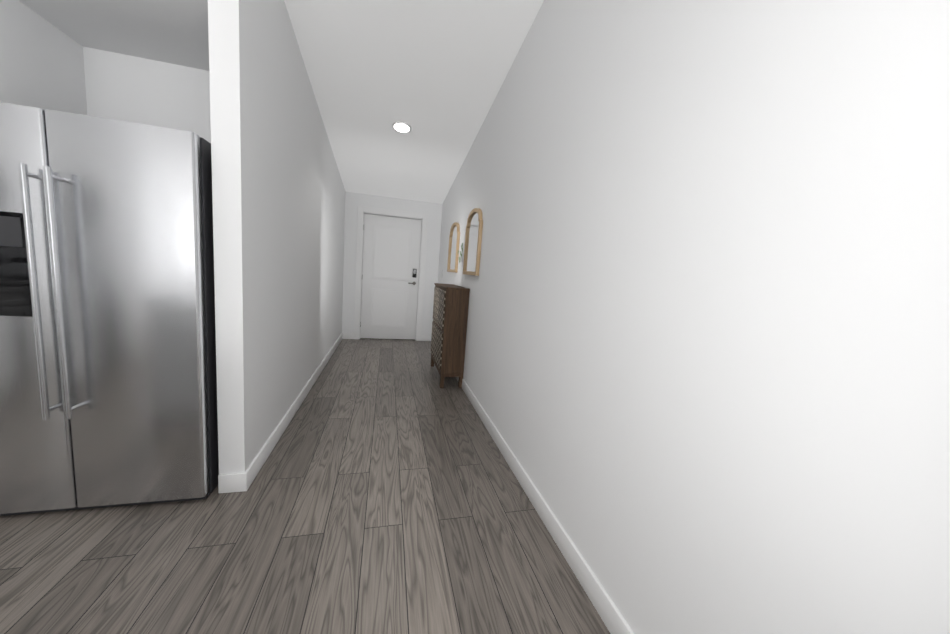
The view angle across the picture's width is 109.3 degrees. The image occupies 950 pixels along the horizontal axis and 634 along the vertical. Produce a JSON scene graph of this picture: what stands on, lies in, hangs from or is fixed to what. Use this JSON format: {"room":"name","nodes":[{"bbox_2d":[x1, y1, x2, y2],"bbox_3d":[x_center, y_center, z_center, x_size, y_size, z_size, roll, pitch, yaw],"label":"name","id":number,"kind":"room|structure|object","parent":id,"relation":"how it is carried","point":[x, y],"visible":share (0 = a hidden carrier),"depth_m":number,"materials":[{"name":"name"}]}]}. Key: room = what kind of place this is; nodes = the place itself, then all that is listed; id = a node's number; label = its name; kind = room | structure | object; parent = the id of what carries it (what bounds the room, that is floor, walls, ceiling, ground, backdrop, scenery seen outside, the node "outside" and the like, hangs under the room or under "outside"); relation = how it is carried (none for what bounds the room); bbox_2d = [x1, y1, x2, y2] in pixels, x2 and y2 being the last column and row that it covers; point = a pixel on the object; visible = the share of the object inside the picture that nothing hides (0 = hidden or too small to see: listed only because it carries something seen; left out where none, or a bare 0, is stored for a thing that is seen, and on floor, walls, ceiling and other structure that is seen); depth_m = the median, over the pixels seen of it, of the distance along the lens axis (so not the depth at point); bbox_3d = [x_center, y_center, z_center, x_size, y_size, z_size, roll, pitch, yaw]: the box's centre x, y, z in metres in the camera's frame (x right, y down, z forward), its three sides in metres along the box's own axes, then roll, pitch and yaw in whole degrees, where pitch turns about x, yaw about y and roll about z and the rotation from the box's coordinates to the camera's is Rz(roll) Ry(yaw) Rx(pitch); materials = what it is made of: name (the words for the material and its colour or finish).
{"room":"home entrance hallway","nodes":[
{"label":"home entrance hallway","id":0,"kind":"room"},
{"bbox_2d":[0,0,344,473],"bbox_3d":[-2.224,-1.080,3.334,1.285,3.450,3.961,2,8,-15],"label":"wall","id":1,"kind":"structure","parent":0,"point":[229,80],"depth_m":1.67,"materials":[{"name":"white paint"}]},
{"bbox_2d":[218,472,247,492],"bbox_3d":[-1.292,0.885,1.799,0.133,0.105,0.017,2,8,-15],"label":"baseboard","id":2,"kind":"structure","parent":1,"relation":"attached to","point":[231,482],"depth_m":1.79,"materials":[{"name":"white paint"}]},
{"bbox_2d":[245,333,341,487],"bbox_3d":[-1.726,0.600,3.715,0.017,0.105,3.960,2,8,-15],"label":"baseboard","id":3,"kind":"structure","parent":1,"relation":"attached to","point":[258,462],"depth_m":2.45,"materials":[{"name":"white paint"}]},
{"bbox_2d":[0,338,609,633],"bbox_3d":[-1.288,1.300,-0.575,4.670,0.100,12.900,2,8,-15],"label":"floor","id":4,"kind":"structure","parent":0,"point":[384,493],"depth_m":1.50,"materials":[{"name":"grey wood"}]},
{"bbox_2d":[0,102,218,515],"bbox_3d":[-1.829,-0.004,1.817,0.915,1.775,0.841,2,8,-15],"label":"refrigerator","id":5,"kind":"object","parent":4,"relation":"on","point":[108,385],"visible":0.94,"depth_m":1.49,"materials":[{"name":"grey metal"}]},
{"bbox_2d":[431,283,469,387],"bbox_3d":[-0.329,0.172,4.006,0.260,1.090,0.894,2,8,-15],"label":"base cabinet","id":6,"kind":"object","parent":4,"relation":"on","point":[449,321],"visible":0.96,"depth_m":3.61,"materials":[{"name":"brown wood"}]},
{"bbox_2d":[342,192,441,334],"bbox_3d":[-2.729,-1.377,5.303,4.670,3.450,0.150,2,8,-15],"label":"wall","id":7,"kind":"structure","parent":0,"point":[354,201],"depth_m":5.58,"materials":[{"name":"white paint"}]},
{"bbox_2d":[342,333,353,338],"bbox_3d":[-2.128,0.318,5.631,0.190,0.105,0.017,2,8,-15],"label":"baseboard","id":8,"kind":"structure","parent":7,"relation":"attached to","point":[347,335],"depth_m":5.62,"materials":[{"name":"white paint"}]},
{"bbox_2d":[360,214,421,338],"bbox_3d":[-1.430,-0.638,5.698,0.938,2.060,0.108,2,8,-15],"label":"front door","id":9,"kind":"structure","parent":7,"relation":"in","point":[391,259],"depth_m":5.70,"materials":[{"name":"white paint"}]},
{"bbox_2d":[354,206,427,340],"bbox_3d":[-1.425,-0.685,5.709,1.125,2.175,0.118,2,8,-15],"label":"door frame","id":10,"kind":"structure","parent":7,"relation":"attached to","point":[362,211],"depth_m":5.60,"materials":[{"name":"white paint"}]},
{"bbox_2d":[421,335,431,340],"bbox_3d":[-0.838,0.373,5.972,0.230,0.105,0.017,2,8,-15],"label":"baseboard","id":11,"kind":"structure","parent":7,"relation":"attached to","point":[425,337],"depth_m":5.96,"materials":[{"name":"white paint"}]},
{"bbox_2d":[284,0,543,203],"bbox_3d":[-1.069,-1.542,-0.947,4.670,1.191,12.900,2,8,-15],"label":"ceiling","id":12,"kind":"structure","parent":0,"point":[433,74],"depth_m":2.74,"materials":[{"name":"white paint"}]},
{"bbox_2d":[392,121,411,132],"bbox_3d":[-0.749,-1.943,3.451,0.196,0.041,0.195,2,8,-15],"label":"ceiling light","id":13,"kind":"object","parent":12,"relation":"attached to","point":[401,126],"visible":1,"depth_m":3.44,"materials":[{"name":"white paint"}]},
{"bbox_2d":[438,0,949,633],"bbox_3d":[1.012,-0.373,-0.155,0.150,3.450,12.750,2,8,-15],"label":"wall","id":14,"kind":"structure","parent":0,"point":[706,368],"depth_m":0.86,"materials":[{"name":"white paint"}]},
{"bbox_2d":[447,222,459,272],"bbox_3d":[-0.286,-0.920,4.473,0.030,0.645,0.600,2,8,-15],"label":"mirror","id":15,"kind":"object","parent":14,"relation":"attached to","point":[453,250],"visible":1,"depth_m":4.45,"materials":[{"name":"brown wood"}]},
{"bbox_2d":[458,243,462,262],"bbox_3d":[-0.174,-0.760,4.002,0.028,0.245,0.261,2,8,-15],"label":"sprig","id":16,"kind":"object","parent":14,"relation":"attached to","point":[461,251],"visible":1,"depth_m":3.96,"materials":[{"name":"green plant"}]},
{"bbox_2d":[463,208,482,275],"bbox_3d":[-0.026,-0.768,3.467,0.030,0.665,0.600,2,8,-15],"label":"mirror","id":17,"kind":"object","parent":14,"relation":"attached to","point":[472,247],"visible":1,"depth_m":3.43,"materials":[{"name":"brown wood"}]},
{"bbox_2d":[455,377,633,633],"bbox_3d":[0.826,1.288,-0.031,0.017,0.105,12.600,2,8,-15],"label":"baseboard","id":18,"kind":"structure","parent":14,"relation":"attached to","point":[612,618],"depth_m":1.57,"materials":[{"name":"white paint"}]}
]}

